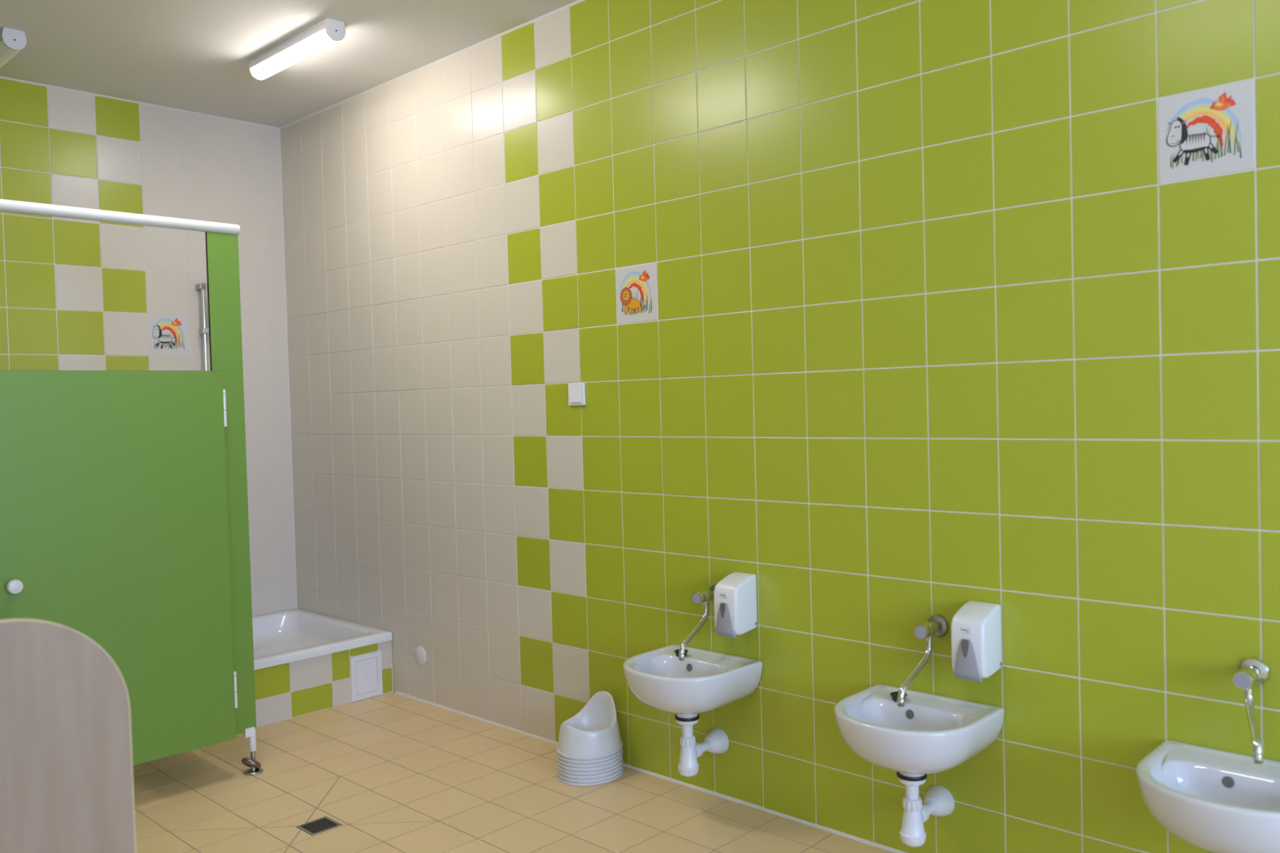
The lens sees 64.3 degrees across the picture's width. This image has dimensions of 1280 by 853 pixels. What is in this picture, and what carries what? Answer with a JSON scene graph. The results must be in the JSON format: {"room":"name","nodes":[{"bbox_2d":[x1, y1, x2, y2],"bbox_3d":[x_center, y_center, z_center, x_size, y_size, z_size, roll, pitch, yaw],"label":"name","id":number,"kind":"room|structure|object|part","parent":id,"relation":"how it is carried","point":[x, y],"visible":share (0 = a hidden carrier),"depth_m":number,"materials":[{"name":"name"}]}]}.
{"room":"kindergarten bathroom","nodes":[
{"label":"kindergarten bathroom","id":0,"kind":"room"},
{"bbox_2d":[0,78,297,616],"bbox_3d":[-3.205,-0.083,3.962,0.152,2.980,3.851,0,2,44],"label":"wall","id":1,"kind":"structure","parent":0,"point":[76,294],"depth_m":4.79,"materials":[{"name":"tile"}]},
{"bbox_2d":[0,75,279,129],"bbox_3d":[-3.135,-1.471,3.927,0.007,0.008,3.700,0,2,44],"label":"trim","id":2,"kind":"structure","parent":1,"relation":"attached to","point":[1,77],"depth_m":4.74,"materials":[{"name":"white plastic"}]},
{"bbox_2d":[151,318,184,349],"bbox_3d":[-2.250,-0.443,4.857,0.002,0.153,0.150,0,2,44],"label":"picture","id":3,"kind":"object","parent":1,"relation":"attached to","point":[157,332],"depth_m":4.86},
{"bbox_2d":[195,283,210,370],"bbox_3d":[-2.107,-0.084,4.900,0.150,1.246,0.189,0,2,44],"label":"shower rail","id":4,"kind":"object","parent":1,"relation":"attached to","point":[204,331],"visible":0.14,"depth_m":4.93,"materials":[{"name":"silver metal"}]},
{"bbox_2d":[0,0,577,127],"bbox_3d":[0.047,-1.544,0.893,9.100,0.120,4.000,0,2,44],"label":"ceiling","id":5,"kind":"structure","parent":0,"point":[194,55],"depth_m":4.05,"materials":[{"name":"white paint"}]},
{"bbox_2d":[0,26,26,67],"bbox_3d":[-2.572,-1.455,4.038,0.612,0.076,0.082,0,2,44],"label":"ceiling lamp","id":6,"kind":"object","parent":5,"relation":"attached to","point":[12,41],"visible":1,"depth_m":3.83,"materials":[{"name":"grey plastic"}]},
{"bbox_2d":[0,39,21,67],"bbox_3d":[-2.571,-1.436,4.038,0.586,0.037,0.070,0,2,44],"label":"diffuser","id":7,"kind":"object","parent":6,"relation":"attached to","point":[9,48],"depth_m":3.84,"materials":[{"name":"white plastic"}]},
{"bbox_2d":[248,17,346,80],"bbox_3d":[-1.370,-1.488,4.042,0.637,0.076,0.082,0,2,44],"label":"ceiling lamp","id":8,"kind":"object","parent":5,"relation":"attached to","point":[328,31],"visible":1,"depth_m":3.97,"materials":[{"name":"grey plastic"}]},
{"bbox_2d":[132,692,892,852],"bbox_3d":[0.126,1.354,0.968,9.100,0.120,4.000,0,2,44],"label":"floor","id":9,"kind":"structure","parent":0,"point":[398,773],"depth_m":3.42,"materials":[{"name":"tile"}]},
{"bbox_2d":[0,618,136,852],"bbox_3d":[-1.424,0.838,1.385,0.018,0.976,1.406,0,2,44],"label":"divider","id":10,"kind":"object","parent":9,"relation":"on","point":[66,770],"visible":1,"depth_m":1.80,"materials":[{"name":"brown wood"}]},
{"bbox_2d":[0,198,263,775],"bbox_3d":[-2.295,0.289,3.751,1.452,1.996,1.171,0,2,44],"label":"partition","id":11,"kind":"object","parent":9,"relation":"on","point":[124,520],"visible":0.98,"depth_m":3.43,"materials":[{"name":"green laminate"}]},
{"bbox_3d":[-1.919,0.491,3.122,0.042,0.044,0.044,0,2,44],"label":"knob","id":12,"kind":"part","parent":11,"relation":"part of","materials":[{"name":"white plastic"}]},
{"bbox_3d":[-1.722,0.474,3.369,0.013,1.317,0.735,0,2,44],"label":"door","id":13,"kind":"part","parent":11,"relation":"part of","materials":[{"name":"green laminate"}]},
{"bbox_3d":[-1.852,-0.691,3.271,0.038,0.038,1.160,0,2,44],"label":"rail","id":14,"kind":"part","parent":11,"relation":"part of","materials":[{"name":"white metal"}]},
{"bbox_3d":[-1.415,1.220,3.724,0.017,0.079,0.017,0,2,44],"label":"rod","id":15,"kind":"part","parent":11,"relation":"part of","materials":[{"name":"silver metal"}]},
{"bbox_2d":[296,816,342,835],"bbox_3d":[-1.017,1.292,3.231,0.102,0.051,0.102,0,2,44],"label":"floor drain","id":16,"kind":"object","parent":9,"relation":"in","point":[317,826],"visible":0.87,"depth_m":3.23,"materials":[{"name":"silver metal"}]},
{"bbox_2d":[252,608,392,670],"bbox_3d":[-1.780,1.108,4.690,0.903,0.282,0.918,0,2,44],"label":"shower tray","id":17,"kind":"object","parent":9,"relation":"on","point":[284,637],"visible":0.41,"depth_m":4.99,"materials":[{"name":"white ceramic"}]},
{"bbox_2d":[253,640,393,727],"bbox_3d":[-1.465,1.126,4.405,0.020,0.246,0.899,0,2,44],"label":"apron","id":18,"kind":"object","parent":9,"relation":"on","point":[291,690],"visible":0.69,"depth_m":4.42,"materials":[{"name":"tile"}]},
{"bbox_2d":[350,650,382,702],"bbox_3d":[-1.242,1.133,4.624,0.007,0.202,0.157,0,2,44],"label":"hatch","id":19,"kind":"object","parent":18,"relation":"attached to","point":[366,669],"visible":1,"depth_m":4.62,"materials":[{"name":"white plastic"}]},
{"bbox_3d":[-1.242,1.133,4.624,0.006,0.152,0.107,0,2,44],"label":"door","id":20,"kind":"part","parent":19,"relation":"part of","materials":[{"name":"white plastic"}]},
{"bbox_2d":[557,768,623,786],"bbox_3d":[-0.179,1.145,3.619,0.225,0.178,0.251,0,2,36],"label":"potty","id":21,"kind":"object","parent":9,"relation":"on","point":[604,781],"visible":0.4,"depth_m":3.52,"materials":[{"name":"white plastic"}]},
{"bbox_2d":[556,765,622,782],"bbox_3d":[-0.179,1.131,3.618,0.225,0.178,0.251,-1,2,35],"label":"potty","id":22,"kind":"object","parent":21,"relation":"on","point":[605,777],"visible":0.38,"depth_m":3.52,"materials":[{"name":"white plastic"}]},
{"bbox_2d":[556,761,622,778],"bbox_3d":[-0.179,1.118,3.618,0.225,0.178,0.251,0,2,37],"label":"potty","id":23,"kind":"object","parent":22,"relation":"on","point":[567,775],"visible":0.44,"depth_m":3.52,"materials":[{"name":"white plastic"}]},
{"bbox_2d":[556,758,622,774],"bbox_3d":[-0.180,1.105,3.618,0.225,0.178,0.251,-1,2,34],"label":"potty","id":24,"kind":"object","parent":23,"relation":"on","point":[604,770],"visible":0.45,"depth_m":3.52,"materials":[{"name":"white plastic"}]},
{"bbox_2d":[556,754,622,770],"bbox_3d":[-0.180,1.092,3.617,0.225,0.178,0.251,0,2,36],"label":"potty","id":25,"kind":"object","parent":24,"relation":"on","point":[605,766],"visible":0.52,"depth_m":3.52,"materials":[{"name":"white plastic"}]},
{"bbox_2d":[556,750,622,767],"bbox_3d":[-0.180,1.079,3.617,0.225,0.178,0.251,0,2,37],"label":"potty","id":26,"kind":"object","parent":25,"relation":"on","point":[598,763],"visible":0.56,"depth_m":3.52,"materials":[{"name":"white plastic"}]},
{"bbox_2d":[556,746,622,763],"bbox_3d":[-0.181,1.065,3.616,0.225,0.178,0.251,-1,2,35],"label":"potty","id":27,"kind":"object","parent":26,"relation":"on","point":[604,758],"visible":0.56,"depth_m":3.52,"materials":[{"name":"white plastic"}]},
{"bbox_2d":[555,691,622,759],"bbox_3d":[-0.181,1.052,3.616,0.225,0.178,0.251,0,2,37],"label":"potty","id":28,"kind":"object","parent":27,"relation":"on","point":[593,732],"visible":1,"depth_m":3.57,"materials":[{"name":"white plastic"}]},
{"bbox_2d":[280,0,1279,852],"bbox_3d":[1.412,-0.167,2.323,9.100,2.980,0.152,0,2,44],"label":"wall","id":29,"kind":"structure","parent":0,"point":[889,316],"depth_m":3.04,"materials":[{"name":"tile"}]},
{"bbox_2d":[414,646,426,665],"bbox_3d":[-0.982,1.027,4.558,0.084,0.084,0.006,0,2,44],"label":"pipe cover","id":30,"kind":"object","parent":29,"relation":"attached to","point":[420,655],"visible":1,"depth_m":4.55,"materials":[{"name":"white plastic"}]},
{"bbox_2d":[279,0,585,129],"bbox_3d":[1.321,-1.549,2.232,8.800,0.008,0.007,0,2,44],"label":"trim","id":31,"kind":"structure","parent":29,"relation":"attached to","point":[577,1],"depth_m":4.27,"materials":[{"name":"white plastic"}]},
{"bbox_2d":[568,382,586,405],"bbox_3d":[-0.237,-0.120,3.783,0.087,0.083,0.016,0,2,44],"label":"light switch","id":32,"kind":"object","parent":29,"relation":"attached to","point":[576,391],"visible":1,"depth_m":3.77,"materials":[{"name":"white plastic"}]},
{"bbox_2d":[619,269,652,315],"bbox_3d":[-0.016,-0.468,3.564,0.158,0.152,0.002,0,2,44],"label":"picture","id":33,"kind":"object","parent":29,"relation":"attached to","point":[626,300],"depth_m":3.57},
{"bbox_2d":[395,691,906,852],"bbox_3d":[1.726,1.220,1.988,7.890,0.009,0.009,0,2,44],"label":"trim","id":34,"kind":"structure","parent":29,"relation":"attached to","point":[825,828],"depth_m":3.42,"materials":[{"name":"tile"}]},
{"bbox_2d":[622,644,762,718],"bbox_3d":[0.136,0.839,3.245,0.382,0.172,0.349,0,2,44],"label":"basin","id":35,"kind":"object","parent":29,"relation":"attached to","point":[706,681],"visible":0.98,"depth_m":3.17,"materials":[{"name":"white ceramic"}]},
{"bbox_2d":[674,648,688,657],"bbox_3d":[0.136,0.745,3.361,0.045,0.026,0.045,0,2,44],"label":"plug","id":36,"kind":"object","parent":35,"relation":"on","point":[677,651],"visible":0.59,"depth_m":3.35,"materials":[{"name":"black rubber"}]},
{"bbox_2d":[675,713,728,777],"bbox_3d":[0.194,1.019,3.305,0.083,0.195,0.197,0,2,44],"label":"trap","id":37,"kind":"object","parent":35,"relation":"attached to","point":[716,741],"visible":0.97,"depth_m":3.25,"materials":[{"name":"white plastic"}]},
{"bbox_2d":[675,719,698,726],"bbox_3d":[0.151,0.944,3.261,0.075,0.020,0.075,0,2,44],"label":"cup","id":38,"kind":"object","parent":37,"relation":"on","point":[684,722],"depth_m":3.23,"materials":[{"name":"white plastic"}]},
{"bbox_2d":[677,745,699,777],"bbox_3d":[0.155,1.070,3.264,0.069,0.098,0.069,0,2,44],"label":"bottle","id":39,"kind":"object","parent":37,"relation":"on","point":[688,766],"depth_m":3.24,"materials":[{"name":"white plastic"}]},
{"bbox_2d":[678,584,715,661],"bbox_3d":[0.181,0.628,3.282,0.061,0.204,0.223,0,2,42],"label":"tap","id":40,"kind":"object","parent":29,"relation":"attached to","point":[704,597],"visible":0.96,"depth_m":3.29,"materials":[{"name":"silver metal"}]},
{"bbox_3d":[0.173,0.647,3.259,0.018,0.136,0.176,-1,2,34],"label":"spout","id":41,"kind":"part","parent":40,"relation":"part of","materials":[{"name":"silver metal"}]},
{"bbox_3d":[0.191,0.556,3.298,0.041,0.041,0.030,0,2,44],"label":"knob","id":42,"kind":"part","parent":40,"relation":"part of","materials":[{"name":"silver metal"}]},
{"bbox_2d":[714,572,757,638],"bbox_3d":[0.301,0.566,3.232,0.093,0.186,0.123,0,2,44],"label":"soap dispenser","id":43,"kind":"object","parent":29,"relation":"attached to","point":[735,594],"visible":1,"depth_m":3.20,"materials":[{"name":"white plastic"}]},
{"bbox_3d":[0.265,0.531,3.196,0.029,0.017,0.006,0,2,44],"label":"label plate","id":44,"kind":"part","parent":43,"relation":"part of","materials":[{"name":"white plastic"}]},
{"bbox_2d":[834,684,1004,777],"bbox_3d":[0.710,0.837,2.699,0.382,0.172,0.349,0,2,44],"label":"basin","id":45,"kind":"object","parent":29,"relation":"attached to","point":[931,734],"visible":0.99,"depth_m":2.64,"materials":[{"name":"white ceramic"}]},
{"bbox_2d":[889,690,906,702],"bbox_3d":[0.714,0.744,2.811,0.045,0.026,0.045,0,2,44],"label":"plug","id":46,"kind":"object","parent":45,"relation":"on","point":[894,695],"visible":0.55,"depth_m":2.80,"materials":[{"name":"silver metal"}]},
{"bbox_2d":[896,771,954,847],"bbox_3d":[0.768,1.018,2.759,0.083,0.195,0.197,0,2,44],"label":"trap","id":47,"kind":"object","parent":45,"relation":"attached to","point":[938,801],"visible":0.91,"depth_m":2.70,"materials":[{"name":"white plastic"}]},
{"bbox_2d":[897,777,926,786],"bbox_3d":[0.725,0.942,2.715,0.075,0.020,0.075,0,2,44],"label":"cup","id":48,"kind":"object","parent":47,"relation":"on","point":[908,781],"depth_m":2.68,"materials":[{"name":"white plastic"}]},
{"bbox_2d":[899,808,926,847],"bbox_3d":[0.728,1.068,2.718,0.069,0.098,0.069,0,2,44],"label":"bottle","id":49,"kind":"object","parent":47,"relation":"on","point":[913,834],"depth_m":2.70,"materials":[{"name":"white plastic"}]},
{"bbox_2d":[897,614,948,706],"bbox_3d":[0.751,0.626,2.737,0.061,0.204,0.223,0,2,44],"label":"tap","id":50,"kind":"object","parent":29,"relation":"attached to","point":[937,625],"visible":1,"depth_m":2.75,"materials":[{"name":"silver metal"}]},
{"bbox_3d":[0.736,0.646,2.722,0.018,0.136,0.176,0,2,44],"label":"spout","id":51,"kind":"part","parent":50,"relation":"part of","materials":[{"name":"silver metal"}]},
{"bbox_3d":[0.765,0.554,2.752,0.041,0.041,0.030,0,2,44],"label":"knob","id":52,"kind":"part","parent":50,"relation":"part of","materials":[{"name":"silver metal"}]},
{"bbox_2d":[951,600,1002,682],"bbox_3d":[0.883,0.564,2.678,0.093,0.186,0.123,0,2,44],"label":"soap dispenser","id":53,"kind":"object","parent":29,"relation":"attached to","point":[975,627],"visible":1,"depth_m":2.64,"materials":[{"name":"white plastic"}]},
{"bbox_3d":[0.847,0.529,2.641,0.029,0.017,0.006,0,2,44],"label":"label plate","id":54,"kind":"part","parent":53,"relation":"part of","materials":[{"name":"white plastic"}]},
{"bbox_2d":[1165,91,1241,168],"bbox_3d":[1.281,-0.675,2.319,0.156,0.153,0.002,0,2,44],"label":"picture","id":55,"kind":"object","parent":29,"relation":"attached to","point":[1177,134],"depth_m":2.32},
{"bbox_2d":[1136,740,1279,852],"bbox_3d":[1.269,0.835,2.167,0.382,0.172,0.349,0,2,44],"label":"basin","id":56,"kind":"object","parent":29,"relation":"attached to","point":[1211,800],"visible":1,"depth_m":2.19,"materials":[{"name":"white ceramic"}]},
{"bbox_2d":[1232,657,1270,764],"bbox_3d":[1.325,0.612,2.213,0.064,0.179,0.199,0,2,36],"label":"tap","id":57,"kind":"object","parent":29,"relation":"attached to","point":[1252,671],"visible":1,"depth_m":2.22,"materials":[{"name":"silver metal"}]},
{"bbox_3d":[1.320,0.552,2.224,0.041,0.041,0.030,0,2,44],"label":"knob","id":58,"kind":"part","parent":57,"relation":"part of","materials":[{"name":"silver metal"}]},
{"bbox_3d":[1.318,0.631,2.190,0.018,0.111,0.151,-1,2,24],"label":"spout","id":59,"kind":"part","parent":57,"relation":"part of","materials":[{"name":"silver metal"}]}
]}

